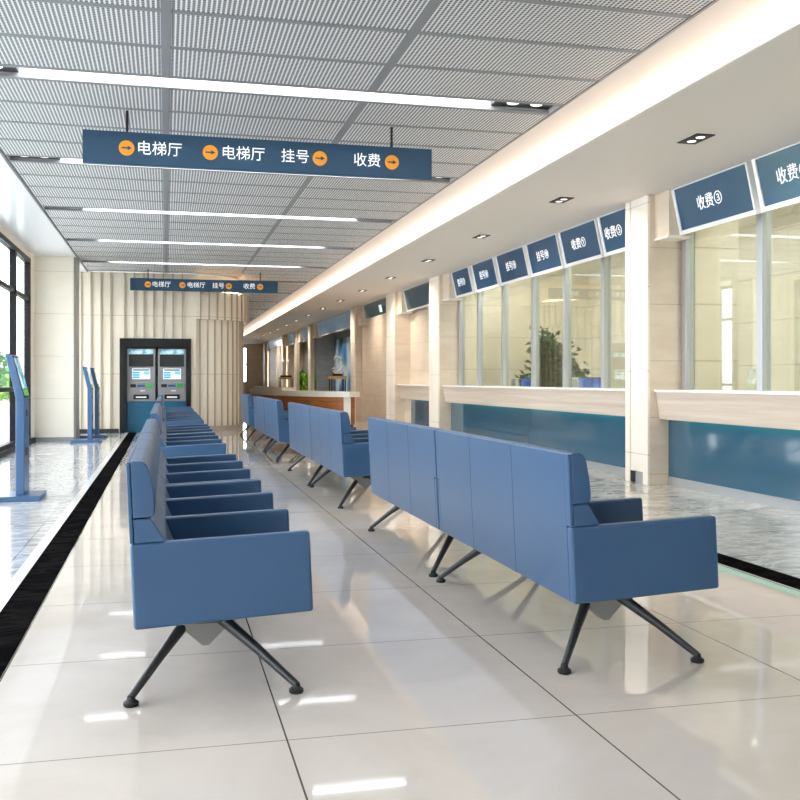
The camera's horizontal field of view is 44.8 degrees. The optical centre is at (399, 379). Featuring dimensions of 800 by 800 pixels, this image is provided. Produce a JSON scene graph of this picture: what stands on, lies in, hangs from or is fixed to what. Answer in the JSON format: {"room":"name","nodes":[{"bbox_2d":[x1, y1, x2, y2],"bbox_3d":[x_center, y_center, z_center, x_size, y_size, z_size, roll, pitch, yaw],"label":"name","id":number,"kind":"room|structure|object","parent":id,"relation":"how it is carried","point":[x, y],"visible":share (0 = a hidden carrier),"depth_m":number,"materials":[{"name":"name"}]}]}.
{"room":"hospital interior","nodes":[
{"label":"hospital interior","id":0,"kind":"room"},
{"bbox_2d":[0,225,29,257],"bbox_3d":[-4.273,-2.270,7.008,0.180,0.120,22.970,0,0,-14],"label":"wall","id":1,"kind":"structure","parent":0,"point":[3,231],"depth_m":15.94,"materials":[{"name":"beige"}]},
{"bbox_2d":[19,252,33,437],"bbox_3d":[-6.899,-0.590,17.937,0.200,3.480,0.490,0,0,-14],"label":"wall","id":2,"kind":"structure","parent":0,"point":[21,263],"depth_m":17.81,"materials":[{"name":"beige stone"}]},
{"bbox_2d":[0,232,30,451],"bbox_3d":[-4.157,-0.570,6.784,0.100,3.280,22.480,0,0,-14],"label":"window","id":3,"kind":"structure","parent":2,"relation":"in","point":[14,251],"depth_m":15.94,"materials":[{"name":"black"}]},
{"bbox_2d":[34,256,73,437],"bbox_3d":[-6.710,-0.590,18.646,0.900,3.480,0.800,0,0,-14],"label":"column","id":4,"kind":"structure","parent":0,"point":[53,275],"depth_m":18.27,"materials":[{"name":"beige stone"}]},
{"bbox_2d":[74,257,79,438],"bbox_3d":[-6.255,-0.590,18.766,0.040,3.480,0.780,0,0,-14],"label":"trim","id":5,"kind":"structure","parent":4,"relation":"attached to","point":[76,262],"depth_m":18.51,"materials":[{"name":"grey stone"}]},
{"bbox_2d":[0,433,123,592],"bbox_3d":[-3.868,1.200,8.634,1.730,0.100,26.600,0,0,-14],"label":"floor","id":6,"kind":"structure","parent":0,"point":[60,468],"depth_m":10.38,"materials":[{"name":"tile"}]},
{"bbox_2d":[0,354,46,501],"bbox_3d":[-3.727,0.451,9.388,0.520,1.399,0.540,0,0,-14],"label":"kiosk","id":7,"kind":"object","parent":6,"relation":"on","point":[22,493],"visible":1,"depth_m":9.24,"materials":[{"name":"blue"}]},
{"bbox_2d":[70,366,101,442],"bbox_3d":[-5.816,0.451,17.988,0.520,1.399,0.540,0,0,-14],"label":"kiosk","id":8,"kind":"object","parent":6,"relation":"on","point":[89,439],"visible":1,"depth_m":17.83,"materials":[{"name":"blue"}]},
{"bbox_2d":[80,368,107,437],"bbox_3d":[-6.160,0.451,19.499,0.520,1.399,0.540,0,0,-14],"label":"kiosk","id":9,"kind":"object","parent":6,"relation":"on","point":[97,434],"visible":0.96,"depth_m":19.35,"materials":[{"name":"blue"}]},
{"bbox_2d":[80,271,190,432],"bbox_3d":[-6.122,-0.600,21.198,3.040,3.500,0.155,0,0,-14],"label":"wall","id":10,"kind":"structure","parent":0,"point":[99,291],"depth_m":21.13,"materials":[{"name":"beige metal"}]},
{"bbox_2d":[0,433,127,610],"bbox_3d":[-2.993,1.200,8.845,0.070,0.100,26.600,0,0,-14],"label":"trim","id":11,"kind":"structure","parent":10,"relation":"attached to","point":[7,592],"depth_m":6.91,"materials":[{"name":"white stone"}]},
{"bbox_2d":[0,432,136,677],"bbox_3d":[-2.871,1.200,8.874,0.180,0.100,26.600,0,0,-14],"label":"trim","id":12,"kind":"structure","parent":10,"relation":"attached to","point":[20,610],"depth_m":5.86,"materials":[{"name":"black stone"}]},
{"bbox_2d":[120,338,190,432],"bbox_3d":[-5.446,0.120,21.636,1.520,2.060,0.780,0,0,-14],"label":"trim","id":13,"kind":"structure","parent":10,"relation":"attached to","point":[134,343],"depth_m":21.22,"materials":[{"name":"black"}]},
{"bbox_2d":[191,274,195,410],"bbox_3d":[-4.595,-0.600,21.584,0.110,3.500,0.120,0,0,-14],"label":"wall","id":14,"kind":"structure","parent":0,"point":[193,276],"depth_m":21.53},
{"bbox_2d":[196,319,243,425],"bbox_3d":[-7.856,-0.160,37.744,1.140,2.380,32.932,0,0,-14],"label":"wall","id":15,"kind":"structure","parent":0,"point":[219,343],"depth_m":21.87,"materials":[{"name":"wood"}]},
{"bbox_2d":[210,424,242,430],"bbox_3d":[-7.864,1.090,37.748,1.125,0.120,32.920,0,0,-14],"label":"baseboard","id":16,"kind":"structure","parent":15,"relation":"attached to","point":[239,426],"depth_m":22.03,"materials":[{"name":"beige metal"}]},
{"bbox_2d":[196,292,248,325],"bbox_3d":[-7.783,-1.660,37.700,1.260,0.620,33.051,0,0,-14],"label":"wall","id":17,"kind":"structure","parent":0,"point":[225,306],"depth_m":21.80,"materials":[{"name":"wood"}]},
{"bbox_2d":[244,344,262,394],"bbox_3d":[-8.201,-0.750,54.676,1.700,3.800,0.150,0,0,-14],"label":"wall","id":18,"kind":"structure","parent":0,"point":[254,351],"depth_m":54.60,"materials":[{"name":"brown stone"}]},
{"bbox_2d":[268,345,287,386],"bbox_3d":[-5.968,-0.275,48.020,0.320,2.850,7.640,0,0,-14],"label":"wall","id":19,"kind":"structure","parent":0,"point":[274,355],"depth_m":48.30,"materials":[{"name":"beige stone"}]},
{"bbox_2d":[263,342,267,386],"bbox_3d":[-7.236,-0.436,52.106,0.150,3.173,0.900,0,0,-14],"label":"trim","id":20,"kind":"structure","parent":19,"relation":"attached to","point":[265,354],"depth_m":51.69,"materials":[{"name":"stone"}]},
{"bbox_2d":[281,335,285,386],"bbox_3d":[-5.262,-0.436,43.921,0.150,3.173,0.660,0,0,-14],"label":"trim","id":21,"kind":"structure","parent":19,"relation":"attached to","point":[283,347],"depth_m":43.61,"materials":[{"name":"stone"}]},
{"bbox_2d":[288,343,302,386],"bbox_3d":[-4.699,-0.275,43.614,0.680,2.850,0.200,0,0,-14],"label":"wall","id":22,"kind":"structure","parent":0,"point":[290,348],"depth_m":43.48,"materials":[{"name":"beige stone"}]},
{"bbox_2d":[294,330,299,389],"bbox_3d":[-4.211,-0.436,39.566,0.150,3.173,0.600,0,0,-14],"label":"trim","id":23,"kind":"structure","parent":0,"point":[296,344],"depth_m":39.29,"materials":[{"name":"stone"}]},
{"bbox_2d":[303,339,315,371],"bbox_3d":[-3.804,-0.275,41.567,0.100,2.850,4.600,0,0,-14],"label":"wall","id":24,"kind":"structure","parent":0,"point":[305,345],"depth_m":42.61,"materials":[{"name":"grey concrete"}]},
{"bbox_2d":[316,333,334,390],"bbox_3d":[-2.716,-0.275,35.395,0.680,2.850,0.190,0,0,-14],"label":"wall","id":25,"kind":"structure","parent":0,"point":[325,345],"depth_m":35.29,"materials":[{"name":"grey concrete"}]},
{"bbox_2d":[308,325,313,390],"bbox_3d":[-3.267,-0.436,35.653,0.150,3.173,0.570,0,0,-14],"label":"trim","id":26,"kind":"structure","parent":25,"relation":"attached to","point":[310,327],"depth_m":35.38,"materials":[{"name":"stone"}]},
{"bbox_2d":[335,329,350,339],"bbox_3d":[-1.428,-0.275,31.720,0.100,2.850,7.940,0,0,-14],"label":"wall","id":27,"kind":"structure","parent":0,"point":[347,333],"depth_m":33.73,"materials":[{"name":"grey concrete"}]},
{"bbox_2d":[334,336,350,390],"bbox_3d":[-1.593,-0.300,32.071,0.045,2.300,6.700,0,0,-14],"label":"wall art","id":28,"kind":"object","parent":27,"relation":"attached to","point":[342,347],"visible":0.14,"depth_m":33.45},
{"bbox_2d":[361,313,385,422],"bbox_3d":[-0.457,-0.275,25.175,0.320,2.850,3.940,0,0,-14],"label":"wall","id":29,"kind":"structure","parent":0,"point":[373,334],"depth_m":25.49,"materials":[{"name":"beige stone"}]},
{"bbox_2d":[351,307,360,420],"bbox_3d":[-1.087,-0.436,27.384,0.510,3.173,0.650,0,0,-14],"label":"trim","id":30,"kind":"structure","parent":29,"relation":"attached to","point":[355,330],"depth_m":27.04,"materials":[{"name":"stone"}]},
{"bbox_2d":[362,297,385,320],"bbox_3d":[-0.537,-1.787,24.872,0.203,0.501,3.349,0,0,-14],"label":"wall display","id":31,"kind":"object","parent":29,"relation":"attached to","point":[376,308],"visible":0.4,"depth_m":25.11,"materials":[{"name":"glass"}]},
{"bbox_2d":[386,292,409,421],"bbox_3d":[0.012,-0.436,22.829,0.510,3.173,0.840,0,0,-14],"label":"trim","id":32,"kind":"structure","parent":29,"relation":"attached to","point":[397,325],"depth_m":22.42,"materials":[{"name":"stone"}]},
{"bbox_2d":[0,423,799,799],"bbox_3d":[-4.641,1.200,25.112,3.995,0.100,59.000,0,0,-14],"label":"floor","id":33,"kind":"structure","parent":0,"point":[416,686],"depth_m":3.65,"materials":[{"name":"beige tile"}]},
{"bbox_2d":[127,348,155,432],"bbox_3d":[-5.738,0.230,21.527,0.610,1.840,0.555,0,0,-14],"label":"machine","id":34,"kind":"object","parent":33,"relation":"on","point":[141,363],"visible":0.96,"depth_m":21.29,"materials":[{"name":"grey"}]},
{"bbox_2d":[129,354,152,365],"bbox_3d":[-5.702,-0.430,21.378,0.520,0.260,0.099,0,0,-14],"label":"hood","id":35,"kind":"object","parent":34,"relation":"attached to","point":[134,359],"depth_m":21.33,"materials":[{"name":"grey"}]},
{"bbox_2d":[158,349,185,407],"bbox_3d":[-5.097,0.230,21.682,0.610,1.840,0.555,0,0,-14],"label":"machine","id":36,"kind":"object","parent":33,"relation":"on","point":[171,362],"visible":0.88,"depth_m":21.45,"materials":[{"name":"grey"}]},
{"bbox_2d":[160,355,183,366],"bbox_3d":[-5.061,-0.430,21.533,0.520,0.260,0.099,0,0,-14],"label":"hood","id":37,"kind":"object","parent":36,"relation":"attached to","point":[165,360],"depth_m":21.49,"materials":[{"name":"grey"}]},
{"bbox_2d":[156,398,203,425],"bbox_3d":[-3.222,0.716,14.149,0.666,0.868,1.900,0,0,-14],"label":"bench","id":38,"kind":"object","parent":33,"relation":"on","point":[189,419],"visible":0.3,"depth_m":13.53,"materials":[{"name":"blue leather"}]},
{"bbox_2d":[153,403,213,433],"bbox_3d":[-2.486,0.716,11.097,0.666,0.868,1.900,0,0,-14],"label":"bench","id":39,"kind":"object","parent":33,"relation":"on","point":[195,428],"visible":0.24,"depth_m":11.35,"materials":[{"name":"blue leather"}]},
{"bbox_2d":[150,407,226,456],"bbox_3d":[-2.036,0.716,9.230,0.666,0.868,1.900,0,0,-14],"label":"bench","id":40,"kind":"object","parent":33,"relation":"on","point":[203,443],"visible":0.34,"depth_m":8.38,"materials":[{"name":"blue leather"}]},
{"bbox_2d":[151,411,161,435],"bbox_3d":[-2.145,0.382,8.556,0.084,0.200,0.637,0,0,-14],"label":"cushion","id":41,"kind":"object","parent":40,"relation":"on","point":[154,414],"depth_m":8.25,"materials":[{"name":"blue leather"}]},
{"bbox_2d":[140,419,258,484],"bbox_3d":[-1.309,0.716,6.216,0.666,0.868,1.900,0,0,-14],"label":"bench","id":42,"kind":"object","parent":33,"relation":"on","point":[218,467],"visible":0.28,"depth_m":6.22,"materials":[{"name":"blue leather"}]},
{"bbox_2d":[143,427,159,457],"bbox_3d":[-1.418,0.382,5.542,0.084,0.200,0.637,0,0,-14],"label":"cushion","id":43,"kind":"object","parent":42,"relation":"on","point":[152,430],"depth_m":5.53,"materials":[{"name":"blue leather"}]},
{"bbox_2d":[146,422,159,449],"bbox_3d":[-1.566,0.382,6.154,0.084,0.200,0.614,0,0,-14],"label":"cushion","id":44,"kind":"object","parent":42,"relation":"on","point":[150,424],"depth_m":6.15,"materials":[{"name":"blue leather"}]},
{"bbox_2d":[148,419,160,445],"bbox_3d":[-1.713,0.382,6.766,0.084,0.200,0.637,0,0,-14],"label":"cushion","id":45,"kind":"object","parent":42,"relation":"on","point":[149,420],"depth_m":6.74,"materials":[{"name":"blue leather"}]},
{"bbox_2d":[158,463,168,483],"bbox_3d":[-1.372,0.601,5.554,0.160,0.238,0.637,0,0,-14],"label":"lumbar cushion","id":46,"kind":"object","parent":42,"relation":"on","point":[165,476],"depth_m":5.62,"materials":[{"name":"blue leather"}]},
{"bbox_2d":[159,456,168,472],"bbox_3d":[-1.519,0.601,6.166,0.160,0.238,0.614,0,0,-14],"label":"lumbar cushion","id":47,"kind":"object","parent":42,"relation":"on","point":[165,467],"depth_m":6.24,"materials":[{"name":"blue leather"}]},
{"bbox_2d":[123,433,312,707],"bbox_3d":[-0.858,0.716,4.350,0.666,0.868,1.900,0,0,-14],"label":"bench","id":48,"kind":"object","parent":33,"relation":"on","point":[206,556],"visible":1,"depth_m":3.46,"materials":[{"name":"blue leather"}]},
{"bbox_2d":[130,449,156,518],"bbox_3d":[-0.968,0.382,3.676,0.084,0.200,0.637,0,0,-14],"label":"cushion","id":49,"kind":"object","parent":48,"relation":"on","point":[143,483],"depth_m":3.37,"materials":[{"name":"blue leather"}]},
{"bbox_2d":[136,440,157,482],"bbox_3d":[-1.115,0.382,4.288,0.084,0.200,0.614,0,0,-14],"label":"cushion","id":50,"kind":"object","parent":48,"relation":"on","point":[142,444],"depth_m":4.27,"materials":[{"name":"blue leather"}]},
{"bbox_2d":[140,433,158,468],"bbox_3d":[-1.263,0.382,4.900,0.084,0.200,0.637,0,0,-14],"label":"cushion","id":51,"kind":"object","parent":48,"relation":"on","point":[145,436],"depth_m":4.87,"materials":[{"name":"blue leather"}]},
{"bbox_2d":[133,502,173,543],"bbox_3d":[-0.921,0.601,3.687,0.160,0.238,0.637,0,0,-14],"label":"lumbar cushion","id":52,"kind":"object","parent":48,"relation":"on","point":[148,528],"depth_m":3.38,"materials":[{"name":"blue leather"}]},
{"bbox_2d":[157,473,169,498],"bbox_3d":[-1.217,0.601,4.911,0.160,0.238,0.637,0,0,-14],"label":"lumbar cushion","id":53,"kind":"object","parent":48,"relation":"on","point":[165,489],"depth_m":4.96,"materials":[{"name":"blue leather"}]},
{"bbox_2d":[156,485,171,515],"bbox_3d":[-1.069,0.601,4.299,0.160,0.238,0.614,0,0,-14],"label":"lumbar cushion","id":54,"kind":"object","parent":48,"relation":"on","point":[165,505],"depth_m":4.40,"materials":[{"name":"blue leather"}]},
{"bbox_2d":[240,394,255,439],"bbox_3d":[-2.805,0.716,19.413,0.666,0.868,1.900,0,0,-14],"label":"bench","id":55,"kind":"object","parent":33,"relation":"on","point":[247,410],"visible":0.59,"depth_m":18.69,"materials":[{"name":"blue leather"}]},
{"bbox_2d":[253,396,287,451],"bbox_3d":[-2.078,0.716,16.400,0.666,0.868,1.900,0,0,-14],"label":"bench","id":56,"kind":"object","parent":33,"relation":"on","point":[258,402],"visible":0.44,"depth_m":16.24,"materials":[{"name":"blue leather"}]},
{"bbox_2d":[263,398,289,461],"bbox_3d":[-1.628,0.716,14.534,0.666,0.868,1.900,0,0,-14],"label":"bench","id":57,"kind":"object","parent":33,"relation":"on","point":[276,423],"visible":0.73,"depth_m":13.82,"materials":[{"name":"blue leather"}]},
{"bbox_2d":[288,402,355,485],"bbox_3d":[-0.892,0.716,11.481,0.666,0.868,1.900,0,0,-14],"label":"bench","id":58,"kind":"object","parent":33,"relation":"on","point":[298,414],"visible":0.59,"depth_m":11.25,"materials":[{"name":"blue leather"}]},
{"bbox_2d":[309,406,370,508],"bbox_3d":[-0.441,0.716,9.615,0.666,0.868,1.900,0,0,-14],"label":"bench","id":59,"kind":"object","parent":33,"relation":"on","point":[343,451],"visible":0.8,"depth_m":8.92,"materials":[{"name":"blue leather"}]},
{"bbox_2d":[332,410,350,433],"bbox_3d":[-0.551,0.382,8.941,0.084,0.200,0.637,0,0,-14],"label":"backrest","id":60,"kind":"object","parent":59,"relation":"on","point":[341,424],"depth_m":8.64,"materials":[{"name":"blue leather"}]},
{"bbox_2d":[368,417,453,576],"bbox_3d":[0.286,0.716,6.601,0.666,0.868,1.900,0,0,-14],"label":"bench","id":61,"kind":"object","parent":33,"relation":"on","point":[403,462],"visible":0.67,"depth_m":6.30,"materials":[{"name":"blue leather"}]},
{"bbox_2d":[410,424,440,429],"bbox_3d":[0.176,0.382,5.927,0.084,0.200,0.637,0,0,-14],"label":"cushion","id":62,"kind":"object","parent":61,"relation":"on","point":[412,426],"depth_m":5.92,"materials":[{"name":"blue leather"}]},
{"bbox_2d":[435,429,718,674],"bbox_3d":[0.736,0.716,4.735,0.666,0.868,1.900,0,0,-14],"label":"bench","id":63,"kind":"object","parent":33,"relation":"on","point":[527,508],"visible":1,"depth_m":3.95,"materials":[{"name":"blue leather"}]},
{"bbox_2d":[438,429,474,435],"bbox_3d":[0.331,0.382,5.285,0.084,0.200,0.637,0,0,-14],"label":"cushion","id":64,"kind":"object","parent":63,"relation":"on","point":[441,432],"depth_m":5.31,"materials":[{"name":"blue leather"}]},
{"bbox_2d":[472,435,519,443],"bbox_3d":[0.479,0.382,4.673,0.084,0.200,0.614,0,0,-14],"label":"cushion","id":65,"kind":"object","parent":63,"relation":"on","point":[476,439],"depth_m":4.69,"materials":[{"name":"blue leather"}]},
{"bbox_2d":[514,443,590,504],"bbox_3d":[0.626,0.382,4.061,0.084,0.200,0.637,0,0,-14],"label":"cushion","id":66,"kind":"object","parent":63,"relation":"on","point":[552,476],"depth_m":3.91,"materials":[{"name":"blue leather"}]},
{"bbox_2d":[573,504,597,526],"bbox_3d":[0.673,0.601,4.072,0.160,0.238,0.637,0,0,-14],"label":"lumbar cushion","id":67,"kind":"object","parent":63,"relation":"on","point":[583,516],"depth_m":3.75,"materials":[{"name":"blue leather"}]},
{"bbox_2d":[0,0,799,335],"bbox_3d":[-4.522,-2.480,25.140,8.200,0.300,59.000,0,0,-14],"label":"ceiling","id":68,"kind":"structure","parent":0,"point":[482,18],"depth_m":8.24,"materials":[{"name":"grey"}]},
{"bbox_2d":[0,149,87,271],"bbox_3d":[-3.785,-2.444,8.654,0.020,0.212,26.600,0,0,-14],"label":"trim","id":69,"kind":"structure","parent":68,"relation":"attached to","point":[1,152],"depth_m":12.67,"materials":[{"name":"grey"}]},
{"bbox_2d":[130,269,277,292],"bbox_3d":[-4.197,-2.125,20.894,3.120,0.450,0.069,0,0,-14],"label":"hanging sign","id":70,"kind":"object","parent":68,"relation":"hanging from","point":[139,284],"visible":1,"depth_m":20.85,"materials":[{"name":"blue"}]},
{"bbox_2d":[65,238,354,249],"bbox_3d":[-3.194,-2.417,16.779,4.920,0.135,0.290,0,0,-14],"label":"ceiling light","id":71,"kind":"object","parent":68,"relation":"attached to","point":[65,238],"visible":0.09,"depth_m":16.88,"materials":[{"name":"grey"}]},
{"bbox_2d":[42,206,395,222],"bbox_3d":[-2.476,-2.417,13.804,4.920,0.135,0.290,0,0,-14],"label":"ceiling light","id":72,"kind":"object","parent":68,"relation":"attached to","point":[44,207],"visible":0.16,"depth_m":13.91,"materials":[{"name":"grey"}]},
{"bbox_2d":[6,155,455,181],"bbox_3d":[-1.759,-2.417,10.830,4.920,0.135,0.290,0,0,-14],"label":"ceiling light","id":73,"kind":"object","parent":68,"relation":"attached to","point":[8,157],"visible":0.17,"depth_m":10.48,"materials":[{"name":"grey"}]},
{"bbox_2d":[10,156,60,159],"bbox_3d":[-3.890,-2.423,10.315,0.506,0.090,0.262,0,0,-14],"label":"spotlight","id":74,"kind":"object","parent":73,"relation":"on","point":[13,157],"depth_m":10.41,"materials":[{"name":"grey"}]},
{"bbox_2d":[82,110,431,180],"bbox_3d":[-1.224,-2.112,8.742,3.120,0.475,0.069,0,0,-14],"label":"hanging sign","id":75,"kind":"object","parent":68,"relation":"hanging from","point":[101,147],"visible":1,"depth_m":8.69,"materials":[{"name":"blue"}]},
{"bbox_2d":[0,66,559,112],"bbox_3d":[-1.041,-2.417,7.855,4.920,0.135,0.290,0,0,-14],"label":"ceiling light","id":76,"kind":"object","parent":68,"relation":"attached to","point":[10,70],"visible":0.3,"depth_m":7.98,"materials":[{"name":"grey"}]},
{"bbox_2d":[490,101,551,109],"bbox_3d":[1.076,-2.423,8.366,0.536,0.090,0.262,0,0,-14],"label":"spotlight","id":77,"kind":"object","parent":76,"relation":"on","point":[492,103],"depth_m":8.43,"materials":[{"name":"grey"}]},
{"bbox_2d":[246,0,718,324],"bbox_3d":[-2.762,-2.447,25.565,0.020,0.206,59.000,0,0,-14],"label":"trim","id":78,"kind":"structure","parent":68,"relation":"attached to","point":[713,1],"depth_m":8.40,"materials":[{"name":"grey"}]},
{"bbox_2d":[410,307,428,384],"bbox_3d":[0.658,-0.275,20.980,0.120,2.850,3.060,0,0,-14],"label":"wall","id":79,"kind":"structure","parent":0,"point":[419,319],"depth_m":21.65,"materials":[{"name":"beige stone"}]},
{"bbox_2d":[429,275,457,429],"bbox_3d":[0.909,-0.436,19.111,0.510,3.173,0.690,0,0,-14],"label":"trim","id":80,"kind":"structure","parent":79,"relation":"attached to","point":[443,316],"depth_m":18.78,"materials":[{"name":"stone"}]},
{"bbox_2d":[244,22,799,343],"bbox_3d":[-1.557,-2.030,25.856,2.100,0.009,59.000,0,0,-14],"label":"ceiling","id":81,"kind":"structure","parent":0,"point":[750,103],"depth_m":9.38,"materials":[{"name":"white paint"}]},
{"bbox_2d":[316,311,350,336],"bbox_3d":[-2.056,-1.787,31.171,0.203,0.501,7.072,0,0,-14],"label":"wall display","id":82,"kind":"object","parent":81,"relation":"attached to","point":[341,322],"visible":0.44,"depth_m":31.09,"materials":[{"name":"blue"}]},
{"bbox_2d":[403,281,428,311],"bbox_3d":[0.463,-1.787,20.727,0.203,0.501,2.642,0,0,-14],"label":"wall display","id":83,"kind":"object","parent":81,"relation":"attached to","point":[417,297],"visible":0.52,"depth_m":20.95,"materials":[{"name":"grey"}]},
{"bbox_2d":[451,266,475,297],"bbox_3d":[1.174,-1.787,17.780,0.203,0.501,1.071,0,0,-14],"label":"wall display","id":84,"kind":"object","parent":81,"relation":"attached to","point":[462,279],"visible":0.96,"depth_m":17.69,"materials":[{"name":"blue"}]},
{"bbox_2d":[471,257,503,292],"bbox_3d":[1.478,-1.787,16.522,0.203,0.501,1.186,0,0,-14],"label":"wall display","id":85,"kind":"object","parent":81,"relation":"attached to","point":[485,273],"visible":0.98,"depth_m":16.45,"materials":[{"name":"blue"}]},
{"bbox_2d":[495,245,531,285],"bbox_3d":[1.791,-1.787,15.223,0.203,0.501,1.279,0,0,-14],"label":"wall display","id":86,"kind":"object","parent":81,"relation":"attached to","point":[512,265],"visible":0.98,"depth_m":15.15,"materials":[{"name":"blue"}]},
{"bbox_2d":[525,233,567,276],"bbox_3d":[2.099,-1.787,13.944,0.203,0.501,1.186,0,0,-14],"label":"wall display","id":87,"kind":"object","parent":81,"relation":"attached to","point":[544,255],"visible":0.98,"depth_m":13.88,"materials":[{"name":"blue"}]},
{"bbox_2d":[558,218,606,267],"bbox_3d":[2.393,-1.787,12.725,0.203,0.501,1.175,0,0,-14],"label":"wall display","id":88,"kind":"object","parent":81,"relation":"attached to","point":[581,243],"visible":0.99,"depth_m":12.66,"materials":[{"name":"blue"}]},
{"bbox_2d":[597,208,624,256],"bbox_3d":[2.658,-1.787,11.628,0.203,0.501,0.957,0,0,-14],"label":"wall display","id":89,"kind":"object","parent":81,"relation":"attached to","point":[611,226],"visible":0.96,"depth_m":11.77,"materials":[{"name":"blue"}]},
{"bbox_2d":[677,133,714,143],"bbox_3d":[2.482,-2.019,8.134,0.170,0.011,0.320,0,0,-14],"label":"recessed light","id":90,"kind":"object","parent":81,"relation":"in","point":[696,138],"visible":1,"depth_m":8.10,"materials":[{"name":"black"}]},
{"bbox_2d":[671,161,764,235],"bbox_3d":[3.134,-1.787,9.657,0.203,0.501,1.373,0,0,-14],"label":"sign","id":91,"kind":"object","parent":81,"relation":"attached to","point":[728,195],"visible":1,"depth_m":9.54,"materials":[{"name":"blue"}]},
{"bbox_2d":[751,142,799,212],"bbox_3d":[3.473,-1.787,8.252,0.203,0.501,1.352,0,0,-14],"label":"wall display","id":92,"kind":"object","parent":81,"relation":"attached to","point":[776,173],"visible":1,"depth_m":8.59,"materials":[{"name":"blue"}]},
{"bbox_2d":[353,421,799,577],"bbox_3d":[-0.210,1.200,26.181,4.730,0.100,59.000,0,0,-14],"label":"floor","id":93,"kind":"structure","parent":0,"point":[765,536],"depth_m":8.23,"materials":[{"name":"tile"}]},
{"bbox_2d":[249,387,359,426],"bbox_3d":[-2.882,0.675,26.230,1.248,0.950,7.079,0,0,-26],"label":"reception desk","id":94,"kind":"object","parent":93,"relation":"on","point":[344,401],"visible":0.57,"depth_m":23.76,"materials":[{"name":"brown wood"}]},
{"bbox_2d":[254,387,295,390],"bbox_3d":[-3.616,0.240,27.431,0.464,0.080,3.844,0,0,-19],"label":"countertop","id":95,"kind":"structure","parent":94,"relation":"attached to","point":[255,388],"depth_m":26.06,"materials":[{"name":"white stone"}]},
{"bbox_2d":[249,389,359,396],"bbox_3d":[-2.882,0.345,26.230,1.248,0.130,7.079,0,0,-26],"label":"countertop","id":96,"kind":"structure","parent":94,"relation":"on","point":[303,393],"depth_m":23.90,"materials":[{"name":"white stone"}]},
{"bbox_2d":[300,370,315,390],"bbox_3d":[-3.680,0.355,38.925,0.612,1.590,4.653,0,0,-14],"label":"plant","id":97,"kind":"object","parent":93,"relation":"on","point":[304,375],"visible":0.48,"depth_m":38.58,"materials":[{"name":"green"}]},
{"bbox_2d":[397,385,428,425],"bbox_3d":[0.442,0.627,20.927,0.315,1.045,3.050,0,0,-14],"label":"counter","id":98,"kind":"object","parent":93,"relation":"on","point":[418,394],"depth_m":21.01,"materials":[{"name":"white stone"}]},
{"bbox_2d":[442,385,624,475],"bbox_3d":[1.937,0.627,14.977,0.430,1.045,7.820,0,0,-14],"label":"counter","id":99,"kind":"object","parent":93,"relation":"on","point":[590,422],"depth_m":13.70,"materials":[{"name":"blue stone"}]},
{"bbox_2d":[442,385,624,390],"bbox_3d":[1.937,0.117,14.977,0.430,0.025,7.820,0,0,-14],"label":"countertop","id":100,"kind":"structure","parent":99,"relation":"on","point":[516,387],"depth_m":13.62,"materials":[{"name":"white stone"}]},
{"bbox_2d":[654,390,799,511],"bbox_3d":[3.761,0.627,7.416,0.430,1.045,6.655,0,0,-14],"label":"counter","id":101,"kind":"object","parent":93,"relation":"on","point":[742,445],"depth_m":9.31,"materials":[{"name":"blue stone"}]},
{"bbox_2d":[654,390,799,394],"bbox_3d":[3.761,0.117,7.416,0.430,0.025,6.655,0,0,-14],"label":"countertop","id":102,"kind":"structure","parent":101,"relation":"on","point":[680,391],"depth_m":9.11,"materials":[{"name":"white stone"}]},
{"bbox_2d":[625,195,682,484],"bbox_3d":[2.888,-0.436,10.906,0.510,3.173,0.530,0,0,-14],"label":"column","id":103,"kind":"structure","parent":0,"point":[653,269],"depth_m":10.66,"materials":[{"name":"stone"}]},
{"bbox_2d":[717,553,799,589],"bbox_3d":[-2.604,1.200,25.603,0.195,0.100,59.000,0,0,-14],"label":"trim","id":104,"kind":"structure","parent":0,"point":[791,581],"depth_m":5.83,"materials":[{"name":"black stone"}]},
{"bbox_3d":[-0.599,-1.863,26.087,0.170,0.325,59.000,0,0,-14],"label":"wall","id":105,"kind":"structure","parent":0,"visible":0},
{"bbox_2d":[397,291,412,313],"bbox_3d":[0.109,-1.769,22.213,0.270,0.508,0.403,0,0,-14],"label":"trim","id":106,"kind":"structure","parent":105,"relation":"attached to","point":[401,303],"depth_m":22.03,"materials":[{"name":"beige stone"}]},
{"bbox_2d":[442,273,462,301],"bbox_3d":[0.996,-1.769,18.535,0.270,0.508,0.470,0,0,-14],"label":"trim","id":107,"kind":"structure","parent":105,"relation":"attached to","point":[448,290],"depth_m":18.41,"materials":[{"name":"beige stone"}]},
{"bbox_2d":[458,252,624,387],"bbox_3d":[2.087,-0.808,15.013,0.100,1.824,7.820,0,0,-14],"label":"window","id":108,"kind":"structure","parent":105,"relation":"in","point":[565,327],"depth_m":14.38,"materials":[{"name":"glass"}]},
{"bbox_2d":[653,190,690,241],"bbox_3d":[2.938,-1.769,10.484,0.270,0.508,0.315,0,0,-14],"label":"trim","id":109,"kind":"structure","parent":105,"relation":"attached to","point":[666,226],"depth_m":10.38,"materials":[{"name":"beige stone"}]},
{"bbox_2d":[682,203,799,390],"bbox_3d":[3.911,-0.808,7.453,0.100,1.824,6.655,0,0,-14],"label":"window","id":110,"kind":"structure","parent":105,"relation":"in","point":[741,278],"depth_m":9.56,"materials":[{"name":"glass"}]},
{"label":"outside","id":111,"kind":"structure","parent":0,"visible":0},
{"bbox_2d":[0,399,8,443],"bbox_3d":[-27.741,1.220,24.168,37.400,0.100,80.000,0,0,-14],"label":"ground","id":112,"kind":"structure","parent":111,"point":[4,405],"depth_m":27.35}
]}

